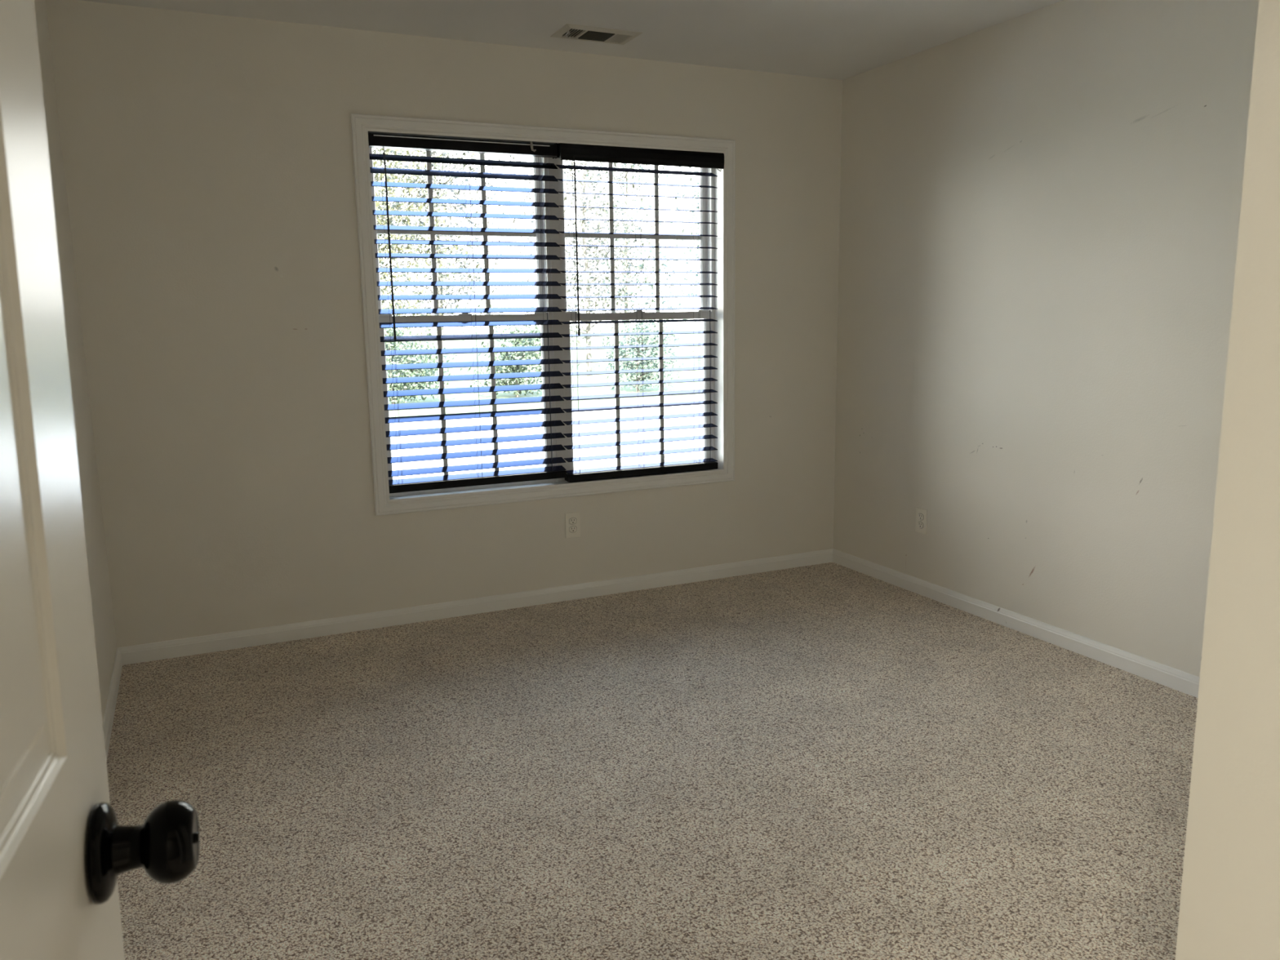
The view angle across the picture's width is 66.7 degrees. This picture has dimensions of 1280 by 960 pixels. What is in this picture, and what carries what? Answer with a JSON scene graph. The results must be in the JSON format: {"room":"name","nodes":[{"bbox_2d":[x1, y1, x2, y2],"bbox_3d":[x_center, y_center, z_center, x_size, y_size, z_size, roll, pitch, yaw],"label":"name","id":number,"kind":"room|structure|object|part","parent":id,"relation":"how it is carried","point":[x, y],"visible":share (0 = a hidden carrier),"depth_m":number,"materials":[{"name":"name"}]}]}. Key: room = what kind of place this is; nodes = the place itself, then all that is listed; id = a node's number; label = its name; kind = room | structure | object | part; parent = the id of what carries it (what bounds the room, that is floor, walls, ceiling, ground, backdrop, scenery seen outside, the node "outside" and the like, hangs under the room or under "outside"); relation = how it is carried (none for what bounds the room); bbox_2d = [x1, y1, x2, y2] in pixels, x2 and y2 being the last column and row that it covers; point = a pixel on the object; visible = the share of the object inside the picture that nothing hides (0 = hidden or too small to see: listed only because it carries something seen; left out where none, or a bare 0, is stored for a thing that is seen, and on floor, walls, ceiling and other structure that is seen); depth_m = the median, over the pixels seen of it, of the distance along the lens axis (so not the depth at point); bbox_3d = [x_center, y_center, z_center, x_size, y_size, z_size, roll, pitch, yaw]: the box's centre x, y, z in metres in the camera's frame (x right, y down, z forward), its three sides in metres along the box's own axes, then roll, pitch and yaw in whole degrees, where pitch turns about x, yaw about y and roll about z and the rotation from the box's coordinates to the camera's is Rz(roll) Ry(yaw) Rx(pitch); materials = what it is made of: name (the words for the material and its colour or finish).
{"room":"empty bedroom","nodes":[
{"label":"empty bedroom","id":0,"kind":"room"},
{"bbox_2d":[34,0,116,719],"bbox_3d":[-1.211,0.084,1.716,0.125,2.940,4.235,-5,11,-24],"label":"wall","id":1,"kind":"structure","parent":0,"point":[105,641],"depth_m":3.30,"materials":[{"name":"beige paint"}]},
{"bbox_2d":[0,0,199,959],"bbox_3d":[-0.294,0.246,0.359,0.172,2.030,0.773,-3,10,-19],"label":"door","id":2,"kind":"structure","parent":1,"relation":"in","point":[64,849],"depth_m":0.60,"materials":[{"name":"white paint"}]},
{"bbox_3d":[-0.349,0.259,0.688,0.063,0.056,0.056,-3,10,-18],"label":"knob","id":3,"kind":"part","parent":2,"relation":"part of","materials":[{"name":"black metal"}]},
{"bbox_2d":[102,648,122,761],"bbox_3d":[-1.159,0.991,1.954,0.013,0.070,4.120,-5,11,-24],"label":"baseboard","id":4,"kind":"structure","parent":1,"relation":"attached to","point":[108,721],"depth_m":3.32,"materials":[{"name":"white wood"}]},
{"bbox_2d":[45,0,842,647],"bbox_3d":[-0.542,-0.387,4.393,3.636,2.940,0.125,-5,11,-24],"label":"wall","id":5,"kind":"structure","parent":0,"point":[208,158],"depth_m":3.92,"materials":[{"name":"beige paint"}]},
{"bbox_2d":[368,147,556,497],"bbox_3d":[-0.777,-0.709,4.299,0.796,1.512,0.079,-5,11,-24],"label":"window","id":6,"kind":"structure","parent":5,"relation":"in","point":[538,197],"depth_m":4.33,"materials":[{"name":"white plastic"}]},
{"bbox_3d":[-0.791,-1.068,4.255,0.756,0.754,0.028,-5,11,-24],"label":"sash","id":7,"kind":"part","parent":6,"relation":"part of","materials":[{"name":"white plastic"}]},
{"bbox_3d":[-0.766,-0.352,4.348,0.756,0.760,0.028,-5,11,-24],"label":"sash","id":8,"kind":"part","parent":6,"relation":"part of","materials":[{"name":"glass"}]},
{"bbox_2d":[368,133,566,493],"bbox_3d":[-0.724,-0.708,4.219,0.810,1.486,0.085,-5,11,-24],"label":"window blind","id":9,"kind":"object","parent":6,"relation":"attached to","point":[384,141],"visible":0.88,"depth_m":4.21,"materials":[{"name":"black wood"}]},
{"bbox_3d":[-1.045,-0.670,4.087,0.001,1.398,0.061,-5,11,-24],"label":"ladder cord","id":10,"kind":"part","parent":9,"relation":"part of","materials":[{"name":"fabric"}]},
{"bbox_3d":[-1.036,-0.670,4.091,0.001,1.398,0.001,-5,11,-24],"label":"lift cord","id":11,"kind":"part","parent":9,"relation":"part of","materials":[{"name":"fabric"}]},
{"bbox_3d":[-0.725,-0.700,4.234,0.001,1.398,0.061,-5,11,-24],"label":"ladder cord","id":12,"kind":"part","parent":9,"relation":"part of","materials":[{"name":"fabric"}]},
{"bbox_3d":[-0.715,-0.700,4.237,0.001,1.398,0.001,-5,11,-24],"label":"lift cord","id":13,"kind":"part","parent":9,"relation":"part of","materials":[{"name":"fabric"}]},
{"bbox_3d":[-0.718,0.003,4.352,0.808,0.032,0.058,-5,11,-24],"label":"rail","id":14,"kind":"part","parent":9,"relation":"part of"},
{"bbox_3d":[-0.424,-0.728,4.371,0.001,1.398,0.061,-5,11,-24],"label":"ladder cord","id":15,"kind":"part","parent":9,"relation":"part of","materials":[{"name":"fabric"}]},
{"bbox_3d":[-0.415,-0.729,4.375,0.001,1.398,0.001,-5,11,-24],"label":"lift cord","id":16,"kind":"part","parent":9,"relation":"part of","materials":[{"name":"fabric"}]},
{"bbox_2d":[116,548,832,665],"bbox_3d":[-0.500,0.545,4.490,3.386,0.070,0.013,-5,11,-24],"label":"baseboard","id":17,"kind":"structure","parent":5,"relation":"attached to","point":[146,652],"depth_m":4.33,"materials":[{"name":"white wood"}]},
{"bbox_2d":[350,113,735,515],"bbox_3d":[-0.374,-0.737,4.431,1.757,1.627,0.186,-5,11,-24],"label":"trim","id":18,"kind":"structure","parent":5,"relation":"attached to","point":[362,125],"depth_m":4.35,"materials":[{"name":"white wood"}]},
{"bbox_2d":[564,511,580,537],"bbox_3d":[-0.313,0.210,4.526,0.074,0.118,0.008,-5,11,-24],"label":"wall outlet","id":19,"kind":"object","parent":5,"relation":"attached to","point":[572,520],"visible":1,"depth_m":4.52,"materials":[{"name":"beige plastic"}]},
{"bbox_2d":[568,517,576,524],"bbox_3d":[-0.312,0.191,4.521,0.038,0.032,0.003,-5,11,-24],"label":"receptacle","id":20,"kind":"object","parent":19,"relation":"attached to","point":[571,520],"depth_m":4.52,"materials":[{"name":"beige plastic"}]},
{"bbox_2d":[568,525,577,532],"bbox_3d":[-0.311,0.230,4.527,0.038,0.032,0.003,-5,11,-24],"label":"receptacle","id":21,"kind":"object","parent":19,"relation":"attached to","point":[571,528],"depth_m":4.53,"materials":[{"name":"beige plastic"}]},
{"bbox_2d":[557,157,715,470],"bbox_3d":[-0.012,-0.780,4.649,0.798,1.512,0.079,-5,11,-24],"label":"window","id":22,"kind":"structure","parent":5,"relation":"in","point":[704,204],"depth_m":4.68,"materials":[{"name":"white plastic"}]},
{"bbox_3d":[-0.025,-1.140,4.605,0.758,0.754,0.028,-5,11,-24],"label":"sash","id":23,"kind":"part","parent":22,"relation":"part of","materials":[{"name":"white plastic"}]},
{"bbox_3d":[-0.001,-0.424,4.698,0.758,0.760,0.028,-5,11,-24],"label":"sash","id":24,"kind":"part","parent":22,"relation":"part of","materials":[{"name":"glass"}]},
{"bbox_2d":[555,142,724,482],"bbox_3d":[0.021,-0.765,4.551,0.817,1.508,0.097,-5,11,-24],"label":"window blind","id":25,"kind":"object","parent":22,"relation":"attached to","point":[570,152],"visible":0.99,"depth_m":4.54,"materials":[{"name":"black wood"}]},
{"bbox_3d":[-0.301,-0.727,4.423,0.001,1.420,0.064,-5,11,-24],"label":"ladder cord","id":26,"kind":"part","parent":25,"relation":"part of","materials":[{"name":"fabric"}]},
{"bbox_3d":[-0.291,-0.728,4.426,0.001,1.420,0.001,-5,11,-24],"label":"lift cord","id":27,"kind":"part","parent":25,"relation":"part of","materials":[{"name":"fabric"}]},
{"bbox_3d":[-0.002,-0.755,4.560,0.001,1.420,0.064,-5,11,-24],"label":"ladder cord","id":28,"kind":"part","parent":25,"relation":"part of","materials":[{"name":"fabric"}]},
{"bbox_3d":[0.017,-0.042,4.684,0.789,0.032,0.058,-5,11,-24],"label":"rail","id":29,"kind":"part","parent":25,"relation":"part of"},
{"bbox_3d":[0.008,-0.756,4.562,0.001,1.420,0.001,-5,11,-24],"label":"lift cord","id":30,"kind":"part","parent":25,"relation":"part of","materials":[{"name":"fabric"}]},
{"bbox_3d":[0.273,-0.781,4.686,0.001,1.420,0.064,-5,11,-24],"label":"ladder cord","id":31,"kind":"part","parent":25,"relation":"part of","materials":[{"name":"fabric"}]},
{"bbox_3d":[0.283,-0.782,4.688,0.001,1.420,0.001,-5,11,-24],"label":"lift cord","id":32,"kind":"part","parent":25,"relation":"part of","materials":[{"name":"fabric"}]},
{"bbox_2d":[79,0,1062,79],"bbox_3d":[0.404,-1.451,1.533,4.110,0.100,5.725,-5,11,-24],"label":"ceiling","id":33,"kind":"structure","parent":0,"point":[831,39],"depth_m":3.78,"materials":[{"name":"white paint"}]},
{"bbox_2d":[550,23,642,44],"bbox_3d":[-0.177,-1.796,3.944,0.328,0.022,0.192,-5,11,-24],"label":"ceiling vent","id":34,"kind":"object","parent":33,"relation":"in","point":[569,31],"visible":1,"depth_m":3.92,"materials":[{"name":"metal"}]},
{"bbox_2d":[106,562,1197,959],"bbox_3d":[0.410,1.032,1.876,3.986,0.030,5.600,-5,11,-24],"label":"floor","id":35,"kind":"structure","parent":0,"point":[828,761],"depth_m":2.77,"materials":[{"name":"beige carpet"}]},
{"bbox_2d":[833,0,1258,676],"bbox_3d":[2.258,-0.113,2.561,0.125,2.940,5.600,-5,11,-24],"label":"wall","id":36,"kind":"structure","parent":0,"point":[1040,209],"depth_m":3.76,"materials":[{"name":"beige paint"}]},
{"bbox_2d":[915,506,927,534],"bbox_3d":[1.310,0.191,4.535,0.008,0.118,0.074,-5,11,-24],"label":"wall outlet","id":37,"kind":"object","parent":36,"relation":"attached to","point":[921,513],"visible":1,"depth_m":4.53,"materials":[{"name":"beige plastic"}]},
{"bbox_2d":[917,521,923,528],"bbox_3d":[1.309,0.210,4.537,0.002,0.029,0.034,-5,11,-24],"label":"receptacle","id":38,"kind":"object","parent":37,"relation":"attached to","point":[920,524],"depth_m":4.54,"materials":[{"name":"beige plastic"}]},
{"bbox_2d":[918,513,923,519],"bbox_3d":[1.308,0.172,4.531,0.002,0.029,0.034,-5,11,-24],"label":"receptacle","id":39,"kind":"object","parent":37,"relation":"attached to","point":[920,515],"depth_m":4.53,"materials":[{"name":"beige plastic"}]},
{"bbox_2d":[832,548,1199,697],"bbox_3d":[1.766,0.659,3.629,0.013,0.070,3.500,-5,11,-24],"label":"baseboard","id":40,"kind":"structure","parent":36,"relation":"attached to","point":[1183,682],"depth_m":3.95,"materials":[{"name":"white wood"}]},
{"bbox_2d":[1175,0,1279,959],"bbox_3d":[1.702,-0.108,1.105,2.090,2.440,0.735,-5,11,-24],"label":"wall","id":41,"kind":"structure","parent":0,"point":[1229,905],"depth_m":1.00,"materials":[{"name":"beige paint"}]},
{"label":"outside","id":42,"kind":"structure","parent":0,"visible":0},
{"bbox_2d":[386,326,703,417],"bbox_3d":[-7.871,-6.535,47.374,100.000,0.594,60.000,-5,11,-24],"label":"lawn","id":43,"kind":"structure","parent":42,"point":[580,354],"depth_m":24.57,"materials":[{"name":"green plant"}]},
{"bbox_2d":[382,302,462,404],"bbox_3d":[-4.769,-2.465,18.877,2.658,2.150,2.692,-5,11,-24],"label":"shrub","id":44,"kind":"object","parent":43,"relation":"on","point":[408,359],"visible":0.28,"depth_m":18.80,"materials":[{"name":"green plant"}]},
{"bbox_2d":[372,147,492,347],"bbox_3d":[-6.245,-6.208,23.169,5.871,8.114,5.861,-5,11,-24],"label":"tree","id":45,"kind":"object","parent":43,"relation":"on","point":[412,207],"visible":0.22,"depth_m":23.09,"materials":[{"name":"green plant"}]},
{"bbox_2d":[372,147,532,362],"bbox_3d":[-6.467,-8.282,31.073,6.725,9.530,6.630,1,10,12],"label":"tree","id":46,"kind":"object","parent":43,"relation":"on","point":[440,289],"visible":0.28,"depth_m":30.71,"materials":[{"name":"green plant"}]},
{"bbox_2d":[453,287,579,397],"bbox_3d":[-2.689,-2.802,20.154,2.608,2.320,2.719,-5,11,-24],"label":"shrub","id":47,"kind":"object","parent":43,"relation":"on","point":[513,355],"visible":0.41,"depth_m":20.00,"materials":[{"name":"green plant"}]},
{"bbox_2d":[488,155,697,376],"bbox_3d":[-1.369,-6.546,25.598,5.168,7.812,5.359,-5,11,-24],"label":"tree","id":48,"kind":"object","parent":43,"relation":"on","point":[587,266],"visible":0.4,"depth_m":25.18,"materials":[{"name":"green plant"}]},
{"bbox_2d":[564,160,699,356],"bbox_3d":[-0.587,-8.629,33.970,5.889,9.056,6.838,-5,11,-24],"label":"tree","id":49,"kind":"object","parent":43,"relation":"on","point":[642,264],"visible":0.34,"depth_m":33.58,"materials":[{"name":"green plant"}]},
{"bbox_2d":[583,301,700,391],"bbox_3d":[0.092,-2.866,21.167,2.511,2.022,2.354,-5,11,-24],"label":"shrub","id":50,"kind":"object","parent":43,"relation":"on","point":[645,338],"visible":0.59,"depth_m":21.06,"materials":[{"name":"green plant"}]},
{"bbox_2d":[637,166,699,305],"bbox_3d":[2.372,-6.765,26.724,4.638,7.754,5.058,-5,11,-24],"label":"tree","id":51,"kind":"object","parent":43,"relation":"on","point":[667,175],"visible":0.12,"depth_m":26.75,"materials":[{"name":"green plant"}]},
{"bbox_2d":[684,323,703,377],"bbox_3d":[2.077,-3.168,22.465,2.254,2.120,2.414,-5,11,-24],"label":"shrub","id":52,"kind":"object","parent":43,"relation":"on","point":[700,323],"visible":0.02,"depth_m":22.48,"materials":[{"name":"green plant"}]},
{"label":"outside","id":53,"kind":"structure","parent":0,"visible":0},
{"bbox_2d":[390,404,703,479],"bbox_3d":[1.090,-0.209,12.184,38.000,0.200,12.375,-5,11,-24],"label":"driveway","id":54,"kind":"structure","parent":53,"point":[635,412],"depth_m":13.97,"materials":[{"name":"concrete"}]}
]}

